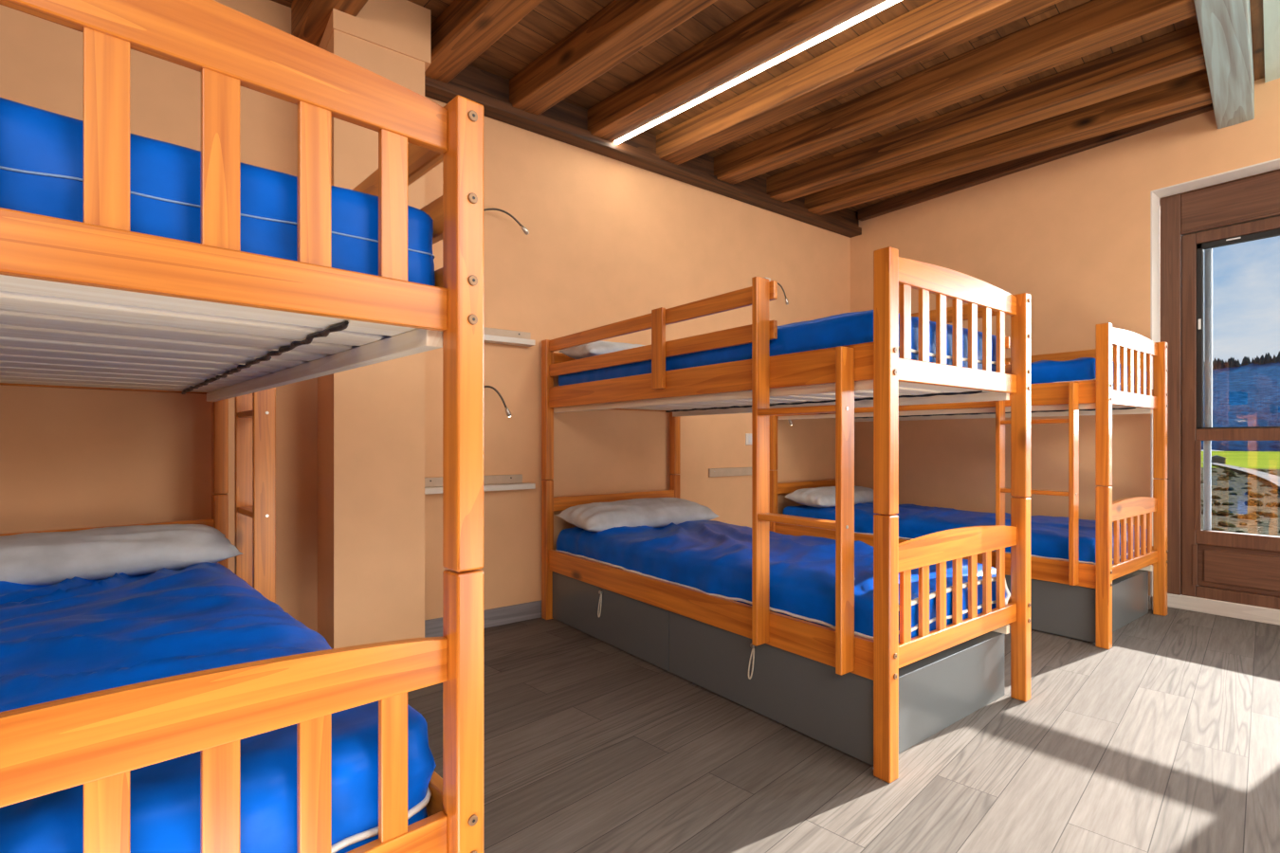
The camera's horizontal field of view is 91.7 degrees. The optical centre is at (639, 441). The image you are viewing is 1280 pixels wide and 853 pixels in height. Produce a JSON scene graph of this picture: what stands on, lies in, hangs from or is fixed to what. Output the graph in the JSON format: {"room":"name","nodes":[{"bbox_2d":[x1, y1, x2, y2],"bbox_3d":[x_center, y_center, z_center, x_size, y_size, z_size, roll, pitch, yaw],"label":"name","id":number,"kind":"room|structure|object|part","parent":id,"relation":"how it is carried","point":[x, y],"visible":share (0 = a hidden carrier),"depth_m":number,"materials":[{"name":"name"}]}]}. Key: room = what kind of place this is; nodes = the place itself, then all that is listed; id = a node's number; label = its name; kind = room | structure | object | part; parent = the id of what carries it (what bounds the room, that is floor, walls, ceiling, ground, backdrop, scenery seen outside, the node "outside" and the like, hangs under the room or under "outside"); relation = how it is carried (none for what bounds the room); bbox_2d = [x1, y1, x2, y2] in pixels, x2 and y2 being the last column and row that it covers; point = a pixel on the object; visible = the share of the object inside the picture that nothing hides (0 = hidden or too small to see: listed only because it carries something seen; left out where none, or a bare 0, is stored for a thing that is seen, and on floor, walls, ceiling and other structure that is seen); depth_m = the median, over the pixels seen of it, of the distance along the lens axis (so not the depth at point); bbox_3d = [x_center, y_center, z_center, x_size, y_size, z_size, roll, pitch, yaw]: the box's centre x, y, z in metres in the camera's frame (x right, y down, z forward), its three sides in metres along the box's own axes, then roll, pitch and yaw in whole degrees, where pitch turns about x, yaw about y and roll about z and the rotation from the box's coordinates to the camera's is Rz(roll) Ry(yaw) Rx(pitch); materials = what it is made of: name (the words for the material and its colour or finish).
{"room":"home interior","nodes":[
{"label":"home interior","id":0,"kind":"room"},
{"bbox_2d":[317,0,430,648],"bbox_3d":[-1.211,-0.500,2.818,0.401,3.000,0.364,0,0,-37],"label":"wall column","id":1,"kind":"structure","parent":0,"point":[371,418],"depth_m":2.67,"materials":[{"name":"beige paint"}]},
{"bbox_2d":[0,0,850,632],"bbox_3d":[-1.005,-0.550,3.277,6.953,3.100,0.120,0,0,-37],"label":"wall","id":2,"kind":"structure","parent":0,"point":[609,241],"depth_m":3.40,"materials":[{"name":"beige paint"}]},
{"bbox_2d":[424,475,535,494],"bbox_3d":[-0.872,0.224,3.256,0.680,0.078,0.075,0,0,-37],"label":"wall shelf","id":3,"kind":"object","parent":2,"relation":"attached to","point":[497,483],"visible":0.62,"depth_m":3.33,"materials":[{"name":"beige wood"}]},
{"bbox_2d":[424,600,541,638],"bbox_3d":[0.316,0.953,4.193,3.741,0.095,0.014,0,0,-37],"label":"baseboard","id":4,"kind":"structure","parent":2,"relation":"attached to","point":[498,616],"depth_m":3.38,"materials":[{"name":"grey wood"}]},
{"bbox_2d":[483,385,511,417],"bbox_3d":[-0.789,-0.226,3.299,0.210,0.198,0.054,0,0,-5],"label":"reading lamp","id":5,"kind":"object","parent":2,"relation":"attached to","point":[507,411],"visible":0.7,"depth_m":3.29,"materials":[{"name":"silver metal"}]},
{"bbox_2d":[483,208,529,235],"bbox_3d":[-0.746,-1.193,3.323,0.303,0.144,0.049,0,0,-15],"label":"reading lamp","id":6,"kind":"object","parent":2,"relation":"attached to","point":[523,228],"visible":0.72,"depth_m":3.33,"materials":[{"name":"silver metal"}]},
{"bbox_2d":[483,327,535,347],"bbox_3d":[-0.872,-0.569,3.256,0.680,0.078,0.075,0,0,-37],"label":"wall shelf","id":7,"kind":"object","parent":2,"relation":"attached to","point":[490,335],"visible":0.44,"depth_m":3.37,"materials":[{"name":"beige"}]},
{"bbox_2d":[424,64,861,237],"bbox_3d":[0.347,-1.840,4.153,3.736,0.196,0.113,0,0,-37],"label":"beam","id":8,"kind":"structure","parent":2,"relation":"attached to","point":[564,121],"depth_m":3.74,"materials":[{"name":"brown wood"}]},
{"bbox_2d":[708,467,751,476],"bbox_3d":[0.667,0.220,4.455,0.470,0.060,0.021,0,0,-37],"label":"batten","id":9,"kind":"object","parent":2,"relation":"attached to","point":[732,471],"visible":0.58,"depth_m":4.42,"materials":[{"name":"beige wood"}]},
{"bbox_2d":[745,433,751,444],"bbox_3d":[0.808,-0.015,4.566,0.084,0.084,0.014,0,0,-37],"label":"wall socket","id":10,"kind":"object","parent":2,"relation":"attached to","point":[748,436],"visible":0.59,"depth_m":4.55,"materials":[{"name":"white plastic"}]},
{"bbox_2d":[764,277,788,305],"bbox_3d":[1.021,-1.126,4.670,0.200,0.199,0.055,0,0,-4],"label":"reading lamp","id":11,"kind":"object","parent":2,"relation":"attached to","point":[786,299],"visible":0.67,"depth_m":4.66,"materials":[{"name":"silver metal"}]},
{"bbox_2d":[270,0,1279,211],"bbox_3d":[0.868,-1.965,1.008,7.200,0.110,5.960,0,0,-37],"label":"ceiling","id":12,"kind":"structure","parent":0,"point":[550,22],"depth_m":3.08,"materials":[{"name":"brown wood"}]},
{"bbox_2d":[291,0,367,46],"bbox_3d":[-0.502,-1.859,1.793,0.155,0.159,2.817,0,0,-44],"label":"ceiling beam","id":13,"kind":"structure","parent":12,"relation":"attached to","point":[309,18],"depth_m":2.62,"materials":[{"name":"brown wood"}]},
{"bbox_2d":[424,0,543,83],"bbox_3d":[-0.118,-1.859,2.124,0.155,0.159,2.752,0,0,-44],"label":"ceiling beam","id":14,"kind":"structure","parent":12,"relation":"attached to","point":[465,29],"depth_m":2.73,"materials":[{"name":"brown wood"}]},
{"bbox_2d":[509,0,717,115],"bbox_3d":[0.263,-1.859,2.452,0.155,0.159,2.688,0,0,-44],"label":"ceiling beam","id":15,"kind":"structure","parent":12,"relation":"attached to","point":[622,28],"depth_m":2.87,"materials":[{"name":"brown wood"}]},
{"bbox_2d":[587,0,887,142],"bbox_3d":[0.637,-1.859,2.774,0.155,0.159,2.625,0,0,-44],"label":"ceiling beam","id":16,"kind":"structure","parent":12,"relation":"attached to","point":[777,27],"depth_m":2.96,"materials":[{"name":"brown wood"}]},
{"bbox_2d":[614,0,900,144],"bbox_3d":[0.620,-1.799,2.929,0.035,0.046,2.240,0,0,-44],"label":"strip light","id":17,"kind":"object","parent":16,"relation":"attached to","point":[888,3],"visible":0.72,"depth_m":2.93,"materials":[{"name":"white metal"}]},
{"bbox_2d":[656,0,1062,164],"bbox_3d":[1.021,-1.859,3.105,0.155,0.159,2.560,0,0,-44],"label":"ceiling beam","id":18,"kind":"structure","parent":12,"relation":"attached to","point":[934,27],"depth_m":3.04,"materials":[{"name":"brown wood"}]},
{"bbox_2d":[713,0,1196,184],"bbox_3d":[1.401,-1.859,3.433,0.155,0.159,2.496,0,0,-44],"label":"ceiling beam","id":19,"kind":"structure","parent":12,"relation":"attached to","point":[1093,26],"depth_m":3.12,"materials":[{"name":"brown wood"}]},
{"bbox_2d":[766,22,1206,202],"bbox_3d":[1.802,-1.859,3.779,0.155,0.159,2.428,0,0,-44],"label":"ceiling beam","id":20,"kind":"structure","parent":12,"relation":"attached to","point":[1178,53],"depth_m":3.44,"materials":[{"name":"brown wood"}]},
{"bbox_2d":[804,68,1212,215],"bbox_3d":[2.134,-1.859,4.064,0.155,0.159,2.372,0,0,-44],"label":"ceiling beam","id":21,"kind":"structure","parent":12,"relation":"attached to","point":[1192,90],"depth_m":3.76,"materials":[{"name":"brown wood"}]},
{"bbox_2d":[1193,0,1254,128],"bbox_3d":[0.909,-1.837,1.097,6.600,0.203,0.148,0,0,-44],"label":"crossbeam","id":22,"kind":"object","parent":12,"relation":"attached to","point":[1225,26],"visible":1,"depth_m":2.81,"materials":[{"name":"grey wood"}]},
{"bbox_2d":[407,606,1279,852],"bbox_3d":[0.868,1.030,1.008,7.200,0.060,5.960,0,0,-37],"label":"floor","id":23,"kind":"structure","parent":0,"point":[1165,739],"depth_m":1.95,"materials":[{"name":"grey wood"}]},
{"bbox_2d":[0,0,483,852],"bbox_3d":[-1.336,0.210,1.498,1.040,1.580,2.134,0,0,-44],"label":"bunk bed","id":24,"kind":"object","parent":23,"relation":"on","point":[97,302],"visible":0.91,"depth_m":0.92,"materials":[{"name":"brown wood"}]},
{"bbox_3d":[-2.063,-0.225,2.226,0.890,0.070,0.022,0,0,-44],"label":"head rail","id":25,"kind":"part","parent":24,"relation":"part of","materials":[{"name":"brown wood"}]},
{"bbox_3d":[-2.063,0.357,2.226,0.890,0.082,0.022,0,0,-44],"label":"head rail","id":26,"kind":"part","parent":24,"relation":"part of","materials":[{"name":"brown wood"}]},
{"bbox_2d":[0,97,435,286],"bbox_3d":[-1.352,-0.320,1.480,0.909,0.223,2.009,0,0,-44],"label":"mattress","id":27,"kind":"object","parent":24,"relation":"on","point":[42,151],"visible":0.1,"depth_m":0.81,"materials":[{"name":"blue fabric"}]},
{"bbox_2d":[0,562,436,852],"bbox_3d":[-1.354,0.554,1.481,0.941,0.296,2.039,0,0,-44],"label":"mattress","id":28,"kind":"object","parent":24,"relation":"on","point":[76,636],"visible":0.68,"depth_m":1.08,"materials":[{"name":"blue fabric"}]},
{"bbox_2d":[0,524,242,585],"bbox_3d":[-1.900,0.380,2.062,0.940,0.163,0.358,0,0,-44],"label":"pillow","id":29,"kind":"object","parent":28,"relation":"on","point":[96,554],"visible":0.85,"depth_m":2.03,"materials":[{"name":"white fabric"}]},
{"bbox_3d":[-1.730,-0.177,2.558,0.050,0.786,0.055,0,0,-44],"label":"post","id":30,"kind":"part","parent":24,"relation":"part of","materials":[{"name":"brown wood"}]},
{"bbox_3d":[-1.730,0.610,2.558,0.050,0.781,0.055,0,0,-44],"label":"post","id":31,"kind":"part","parent":24,"relation":"part of","materials":[{"name":"brown wood"}]},
{"bbox_3d":[-0.652,0.353,0.743,0.890,0.100,0.022,0,0,-44],"label":"foot rail","id":32,"kind":"part","parent":24,"relation":"part of","materials":[{"name":"brown wood"}]},
{"bbox_3d":[-0.652,-0.534,0.743,0.890,0.092,0.022,0,0,-44],"label":"foot rail","id":33,"kind":"part","parent":24,"relation":"part of","materials":[{"name":"brown wood"}]},
{"bbox_3d":[-0.652,-0.222,0.743,0.890,0.071,0.022,0,0,-44],"label":"foot cross rail","id":34,"kind":"part","parent":24,"relation":"part of","materials":[{"name":"brown wood"}]},
{"bbox_3d":[-1.527,0.211,2.404,0.068,1.001,0.022,0,0,-44],"label":"ladder post","id":35,"kind":"part","parent":24,"relation":"part of","materials":[{"name":"brown wood"}]},
{"bbox_3d":[-1.327,0.070,2.194,0.068,1.285,0.022,0,0,-44],"label":"ladder post","id":36,"kind":"part","parent":24,"relation":"part of","materials":[{"name":"brown wood"}]},
{"bbox_3d":[-0.652,0.662,0.743,0.890,0.069,0.022,0,0,-44],"label":"foot cross rail","id":37,"kind":"part","parent":24,"relation":"part of","materials":[{"name":"brown wood"}]},
{"bbox_3d":[-0.857,-0.534,1.632,0.020,0.065,1.550,0,0,-44],"label":"guard rail","id":38,"kind":"part","parent":24,"relation":"part of","materials":[{"name":"brown wood"}]},
{"bbox_3d":[-0.857,-0.395,1.632,0.020,0.066,1.550,0,0,-44],"label":"guard rail","id":39,"kind":"part","parent":24,"relation":"part of","materials":[{"name":"brown wood"}]},
{"bbox_3d":[-1.020,0.665,1.802,0.025,0.115,2.020,0,0,-44],"label":"rail","id":40,"kind":"part","parent":24,"relation":"part of","materials":[{"name":"brown wood"}]},
{"bbox_3d":[-1.020,-0.244,1.802,0.025,0.114,2.020,0,0,-44],"label":"rail","id":41,"kind":"part","parent":24,"relation":"part of","materials":[{"name":"brown wood"}]},
{"bbox_3d":[-0.300,-0.177,1.055,0.050,0.786,0.055,0,0,-44],"label":"post","id":42,"kind":"part","parent":24,"relation":"part of","materials":[{"name":"brown wood"}]},
{"bbox_3d":[-0.300,0.610,1.055,0.050,0.781,0.055,0,0,-44],"label":"post","id":43,"kind":"part","parent":24,"relation":"part of","materials":[{"name":"brown wood"}]},
{"bbox_2d":[552,571,1004,766],"bbox_3d":[0.471,0.864,2.948,0.927,0.273,2.014,0,0,-37],"label":"drawer unit","id":44,"kind":"object","parent":23,"relation":"on","point":[937,691],"visible":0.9,"depth_m":2.27,"materials":[{"name":"grey laminate"}]},
{"bbox_3d":[-0.177,0.860,3.084,0.020,0.265,1.017,0,0,-37],"label":"drawer","id":45,"kind":"part","parent":44,"relation":"part of","materials":[{"name":"grey laminate"}]},
{"bbox_3d":[0.432,0.860,2.279,0.020,0.265,0.994,0,0,-37],"label":"drawer","id":46,"kind":"part","parent":44,"relation":"part of","materials":[{"name":"grey laminate"}]},
{"bbox_2d":[541,246,1030,783],"bbox_3d":[0.462,0.210,2.941,1.040,1.580,2.134,0,0,-37],"label":"bunk bed","id":47,"kind":"object","parent":23,"relation":"on","point":[841,379],"visible":0.94,"depth_m":2.19,"materials":[{"name":"brown wood"}]},
{"bbox_3d":[-0.521,-0.177,3.502,0.050,0.786,0.055,0,0,-37],"label":"post","id":48,"kind":"part","parent":47,"relation":"part of","materials":[{"name":"brown wood"}]},
{"bbox_3d":[-0.521,0.610,3.502,0.050,0.781,0.055,0,0,-37],"label":"post","id":49,"kind":"part","parent":47,"relation":"part of","materials":[{"name":"brown wood"}]},
{"bbox_3d":[-0.139,-0.465,3.776,0.890,0.070,0.022,0,0,-37],"label":"head rail","id":50,"kind":"part","parent":47,"relation":"part of","materials":[{"name":"brown wood"}]},
{"bbox_3d":[-0.139,0.357,3.776,0.890,0.082,0.022,0,0,-37],"label":"head rail","id":51,"kind":"part","parent":47,"relation":"part of","materials":[{"name":"brown wood"}]},
{"bbox_3d":[-0.139,-0.225,3.776,0.890,0.070,0.022,0,0,-37],"label":"head rail","id":52,"kind":"part","parent":47,"relation":"part of","materials":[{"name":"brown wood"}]},
{"bbox_3d":[-0.010,-0.395,2.837,0.020,0.066,1.621,0,0,-37],"label":"guard rail","id":53,"kind":"part","parent":47,"relation":"part of","materials":[{"name":"brown wood"}]},
{"bbox_3d":[-0.010,-0.534,2.837,0.020,0.065,1.621,0,0,-37],"label":"guard rail","id":54,"kind":"part","parent":47,"relation":"part of","materials":[{"name":"brown wood"}]},
{"bbox_3d":[0.229,-0.177,4.069,0.050,0.786,0.055,0,0,-37],"label":"post","id":55,"kind":"part","parent":47,"relation":"part of","materials":[{"name":"brown wood"}]},
{"bbox_3d":[0.229,0.610,4.069,0.050,0.781,0.055,0,0,-37],"label":"post","id":56,"kind":"part","parent":47,"relation":"part of","materials":[{"name":"brown wood"}]},
{"bbox_3d":[0.111,0.665,2.678,0.025,0.115,2.020,0,0,-37],"label":"rail","id":57,"kind":"part","parent":47,"relation":"part of","materials":[{"name":"brown wood"}]},
{"bbox_3d":[0.111,-0.244,2.678,0.025,0.114,2.020,0,0,-37],"label":"rail","id":58,"kind":"part","parent":47,"relation":"part of","materials":[{"name":"brown wood"}]},
{"bbox_3d":[0.425,0.070,2.184,0.068,1.285,0.022,0,0,-37],"label":"ladder post","id":59,"kind":"part","parent":47,"relation":"part of","materials":[{"name":"brown wood"}]},
{"bbox_2d":[558,310,996,385],"bbox_3d":[0.483,-0.325,2.956,0.914,0.232,2.010,0,0,-37],"label":"mattress","id":60,"kind":"object","parent":47,"relation":"on","point":[852,328],"visible":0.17,"depth_m":2.17,"materials":[{"name":"blue fabric"}]},
{"bbox_2d":[559,341,645,359],"bbox_3d":[-0.015,-0.487,3.555,0.860,0.139,0.357,0,0,-37],"label":"pillow","id":61,"kind":"object","parent":60,"relation":"on","point":[596,348],"visible":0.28,"depth_m":3.27,"materials":[{"name":"white fabric"}]},
{"bbox_2d":[555,520,1010,642],"bbox_3d":[0.484,0.569,2.953,0.934,0.265,2.035,0,0,-37],"label":"mattress","id":62,"kind":"object","parent":47,"relation":"on","point":[711,557],"visible":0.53,"depth_m":2.53,"materials":[{"name":"blue fabric"}]},
{"bbox_2d":[555,497,718,531],"bbox_3d":[0.004,0.418,3.595,0.940,0.158,0.377,0,0,-37],"label":"pillow","id":63,"kind":"object","parent":62,"relation":"on","point":[655,512],"visible":0.86,"depth_m":3.43,"materials":[{"name":"white fabric"}]},
{"bbox_3d":[0.631,0.211,1.912,0.068,1.001,0.022,0,0,-37],"label":"ladder post","id":64,"kind":"part","parent":47,"relation":"part of","materials":[{"name":"brown wood"}]},
{"bbox_3d":[0.731,-0.177,1.847,0.050,0.786,0.055,0,0,-37],"label":"post","id":65,"kind":"part","parent":47,"relation":"part of","materials":[{"name":"brown wood"}]},
{"bbox_3d":[0.731,0.610,1.847,0.050,0.781,0.055,0,0,-37],"label":"post","id":66,"kind":"part","parent":47,"relation":"part of","materials":[{"name":"brown wood"}]},
{"bbox_3d":[0.850,-0.534,3.238,0.020,0.065,2.020,0,0,-37],"label":"guard rail","id":67,"kind":"part","parent":47,"relation":"part of","materials":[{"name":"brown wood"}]},
{"bbox_3d":[1.096,0.353,2.144,0.890,0.100,0.022,0,0,-37],"label":"foot rail","id":68,"kind":"part","parent":47,"relation":"part of","materials":[{"name":"brown wood"}]},
{"bbox_3d":[1.096,-0.534,2.144,0.890,0.092,0.022,0,0,-37],"label":"foot rail","id":69,"kind":"part","parent":47,"relation":"part of","materials":[{"name":"brown wood"}]},
{"bbox_3d":[1.096,0.662,2.144,0.890,0.069,0.022,0,0,-37],"label":"foot cross rail","id":70,"kind":"part","parent":47,"relation":"part of","materials":[{"name":"brown wood"}]},
{"bbox_3d":[1.096,-0.222,2.144,0.890,0.071,0.022,0,0,-37],"label":"foot cross rail","id":71,"kind":"part","parent":47,"relation":"part of","materials":[{"name":"brown wood"}]},
{"bbox_3d":[0.850,-0.244,3.238,0.025,0.114,2.020,0,0,-37],"label":"rail","id":72,"kind":"part","parent":47,"relation":"part of","materials":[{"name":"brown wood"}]},
{"bbox_3d":[1.481,-0.177,2.414,0.050,0.786,0.055,0,0,-37],"label":"post","id":73,"kind":"part","parent":47,"relation":"part of","materials":[{"name":"brown wood"}]},
{"bbox_3d":[1.481,0.610,2.414,0.050,0.781,0.055,0,0,-37],"label":"post","id":74,"kind":"part","parent":47,"relation":"part of","materials":[{"name":"brown wood"}]},
{"bbox_2d":[769,322,1168,649],"bbox_3d":[1.982,0.210,4.109,1.040,1.580,2.134,0,0,-37],"label":"bunk bed","id":75,"kind":"object","parent":23,"relation":"on","point":[1072,399],"visible":0.68,"depth_m":3.30,"materials":[{"name":"brown wood"}]},
{"bbox_3d":[0.999,-0.177,4.670,0.050,0.786,0.055,0,0,-37],"label":"post","id":76,"kind":"part","parent":75,"relation":"part of","materials":[{"name":"brown wood"}]},
{"bbox_3d":[0.999,0.610,4.670,0.050,0.781,0.055,0,0,-37],"label":"post","id":77,"kind":"part","parent":75,"relation":"part of","materials":[{"name":"brown wood"}]},
{"bbox_3d":[1.381,0.357,4.944,0.890,0.082,0.022,0,0,-37],"label":"head rail","id":78,"kind":"part","parent":75,"relation":"part of","materials":[{"name":"brown wood"}]},
{"bbox_3d":[1.631,0.665,3.846,0.025,0.115,2.020,0,0,-37],"label":"rail","id":79,"kind":"part","parent":75,"relation":"part of","materials":[{"name":"brown wood"}]},
{"bbox_3d":[1.631,-0.244,3.846,0.025,0.114,2.020,0,0,-37],"label":"rail","id":80,"kind":"part","parent":75,"relation":"part of","materials":[{"name":"brown wood"}]},
{"bbox_2d":[782,502,1140,565],"bbox_3d":[2.002,0.577,4.123,0.921,0.249,2.015,0,0,-37],"label":"mattress","id":81,"kind":"object","parent":75,"relation":"on","point":[1049,535],"visible":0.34,"depth_m":3.74,"materials":[{"name":"blue fabric"}]},
{"bbox_2d":[784,485,873,508],"bbox_3d":[1.508,0.418,4.751,0.860,0.146,0.358,0,0,-37],"label":"pillow","id":82,"kind":"object","parent":81,"relation":"on","point":[817,497],"visible":0.58,"depth_m":4.55,"materials":[{"name":"white fabric"}]},
{"bbox_3d":[1.945,0.070,3.352,0.068,1.285,0.022,0,0,-37],"label":"ladder post","id":83,"kind":"part","parent":75,"relation":"part of","materials":[{"name":"brown wood"}]},
{"bbox_3d":[1.510,-0.534,4.005,0.020,0.065,1.621,0,0,-37],"label":"guard rail","id":84,"kind":"part","parent":75,"relation":"part of","materials":[{"name":"brown wood"}]},
{"bbox_3d":[2.370,-0.534,4.406,0.020,0.065,2.020,0,0,-37],"label":"guard rail","id":85,"kind":"part","parent":75,"relation":"part of","materials":[{"name":"brown wood"}]},
{"bbox_3d":[2.151,0.211,3.080,0.068,1.001,0.022,0,0,-37],"label":"ladder post","id":86,"kind":"part","parent":75,"relation":"part of","materials":[{"name":"brown wood"}]},
{"bbox_2d":[1030,357,1140,394],"bbox_3d":[2.003,-0.333,4.123,0.919,0.249,2.023,0,0,-37],"label":"mattress","id":87,"kind":"object","parent":75,"relation":"on","point":[1080,369],"visible":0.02,"depth_m":3.19,"materials":[{"name":"blue fabric"}]},
{"bbox_3d":[2.252,-0.177,3.015,0.050,0.786,0.055,0,0,-37],"label":"post","id":88,"kind":"part","parent":75,"relation":"part of","materials":[{"name":"brown wood"}]},
{"bbox_3d":[2.252,0.610,3.015,0.050,0.781,0.055,0,0,-37],"label":"post","id":89,"kind":"part","parent":75,"relation":"part of","materials":[{"name":"brown wood"}]},
{"bbox_3d":[2.616,0.353,3.312,0.890,0.100,0.022,0,0,-37],"label":"foot rail","id":90,"kind":"part","parent":75,"relation":"part of","materials":[{"name":"brown wood"}]},
{"bbox_3d":[2.616,-0.534,3.312,0.890,0.092,0.022,0,0,-37],"label":"foot rail","id":91,"kind":"part","parent":75,"relation":"part of","materials":[{"name":"brown wood"}]},
{"bbox_3d":[2.616,0.662,3.312,0.890,0.069,0.022,0,0,-37],"label":"foot cross rail","id":92,"kind":"part","parent":75,"relation":"part of","materials":[{"name":"brown wood"}]},
{"bbox_3d":[2.616,-0.222,3.312,0.890,0.071,0.022,0,0,-37],"label":"foot cross rail","id":93,"kind":"part","parent":75,"relation":"part of","materials":[{"name":"brown wood"}]},
{"bbox_3d":[3.001,-0.177,3.583,0.050,0.786,0.055,0,0,-37],"label":"post","id":94,"kind":"part","parent":75,"relation":"part of","materials":[{"name":"brown wood"}]},
{"bbox_3d":[3.001,0.610,3.583,0.050,0.781,0.055,0,0,-37],"label":"post","id":95,"kind":"part","parent":75,"relation":"part of","materials":[{"name":"brown wood"}]},
{"bbox_2d":[1005,569,1148,642],"bbox_3d":[1.991,0.864,4.116,0.927,0.273,2.014,0,0,-37],"label":"drawer unit","id":96,"kind":"object","parent":23,"relation":"on","point":[1057,609],"visible":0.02,"depth_m":3.22,"materials":[{"name":"grey laminate"}]},
{"bbox_3d":[1.953,0.860,3.447,0.020,0.265,0.994,0,0,-37],"label":"drawer","id":97,"kind":"part","parent":96,"relation":"part of","materials":[{"name":"grey laminate"}]},
{"bbox_2d":[850,77,1279,596],"bbox_3d":[3.655,-0.550,3.130,0.300,3.100,5.980,0,0,-37],"label":"wall","id":98,"kind":"structure","parent":0,"point":[1071,233],"depth_m":4.09,"materials":[{"name":"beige paint"}]},
{"bbox_2d":[857,103,1213,220],"bbox_3d":[2.513,-1.895,4.332,0.066,0.086,2.215,0,0,-37],"label":"ceiling beam","id":99,"kind":"structure","parent":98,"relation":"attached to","point":[970,179],"depth_m":4.27,"materials":[{"name":"brown wood"}]},
{"bbox_2d":[1148,593,1279,625],"bbox_3d":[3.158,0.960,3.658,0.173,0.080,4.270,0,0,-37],"label":"baseboard","id":100,"kind":"structure","parent":98,"relation":"attached to","point":[1228,610],"depth_m":3.55,"materials":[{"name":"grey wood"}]},
{"bbox_2d":[1150,158,1279,609],"bbox_3d":[3.779,-0.244,2.849,0.160,2.489,2.244,0,0,-37],"label":"trim","id":101,"kind":"structure","parent":98,"relation":"attached to","point":[1271,165],"depth_m":3.69,"materials":[{"name":"beige paint"}]},
{"bbox_2d":[1160,169,1279,609],"bbox_3d":[3.889,-0.280,2.932,0.120,2.400,2.228,0,0,-37],"label":"door","id":102,"kind":"structure","parent":98,"relation":"in","point":[1239,568],"depth_m":3.66,"materials":[{"name":"brown wood"}]},
{"bbox_3d":[3.877,-0.280,2.923,0.090,2.400,2.228,0,0,-37],"label":"frame","id":103,"kind":"part","parent":102,"relation":"part of","materials":[{"name":"brown wood"}]},
{"bbox_3d":[3.348,-0.909,3.591,0.005,0.498,0.182,0,0,-37],"label":"latch plate","id":104,"kind":"part","parent":102,"relation":"part of","materials":[{"name":"white metal"}]},
{"bbox_3d":[3.558,-0.619,3.346,0.037,1.093,0.842,0,0,-37],"label":"screen frame","id":105,"kind":"part","parent":102,"relation":"part of","materials":[{"name":"black plastic"}]},
{"bbox_3d":[3.556,0.730,3.345,0.032,0.250,0.842,0,0,-37],"label":"panel","id":106,"kind":"part","parent":102,"relation":"part of","materials":[{"name":"brown wood"}]},
{"label":"outside","id":107,"kind":"structure","parent":0,"visible":0},
{"bbox_2d":[1201,362,1279,451],"bbox_3d":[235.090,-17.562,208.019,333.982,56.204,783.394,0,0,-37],"label":"hillside","id":108,"kind":"structure","parent":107,"point":[1248,395],"depth_m":256.99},
{"bbox_2d":[1212,350,1279,369],"bbox_3d":[294.395,-23.617,284.282,148.397,53.253,578.347,0,0,-37],"label":"conifers","id":109,"kind":"object","parent":108,"relation":"on","point":[1216,364],"visible":0.11,"depth_m":337.97,"materials":[{"name":"green plant"}]},
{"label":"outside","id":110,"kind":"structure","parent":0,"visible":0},
{"bbox_2d":[1201,451,1279,469],"bbox_3d":[133.487,3.700,119.398,228.989,0.600,478.196,0,0,-37],"label":"meadow","id":111,"kind":"structure","parent":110,"point":[1265,460],"depth_m":130.99,"materials":[{"name":"green plant"}]},
{"bbox_2d":[1211,455,1225,464],"bbox_3d":[100.709,3.225,108.451,2.600,1.550,2.600,0,0,41],"label":"shed","id":112,"kind":"object","parent":111,"relation":"on","point":[1215,459],"visible":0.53,"depth_m":107.47,"materials":[{"name":"stone"}]},
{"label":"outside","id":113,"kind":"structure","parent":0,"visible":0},
{"bbox_2d":[1201,461,1279,486],"bbox_3d":[71.824,3.720,75.191,90.095,0.001,23.482,0,0,-37],"label":"road","id":114,"kind":"structure","parent":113,"point":[1273,479],"depth_m":71.66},
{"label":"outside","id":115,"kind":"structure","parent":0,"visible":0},
{"bbox_2d":[1201,467,1279,536],"bbox_3d":[49.333,4.200,45.425,124.499,0.648,210.537,0,0,-37],"label":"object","id":116,"kind":"structure","parent":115,"point":[1270,526],"depth_m":42.32,"materials":[{"name":"stone"}]},
{"bbox_2d":[1201,467,1279,532],"bbox_3d":[46.997,4.073,48.503,113.298,0.899,77.724,0,0,-37],"label":"bushes","id":117,"kind":"object","parent":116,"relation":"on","point":[1253,516],"visible":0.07,"depth_m":40.30,"materials":[{"name":"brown plant"}]}
]}

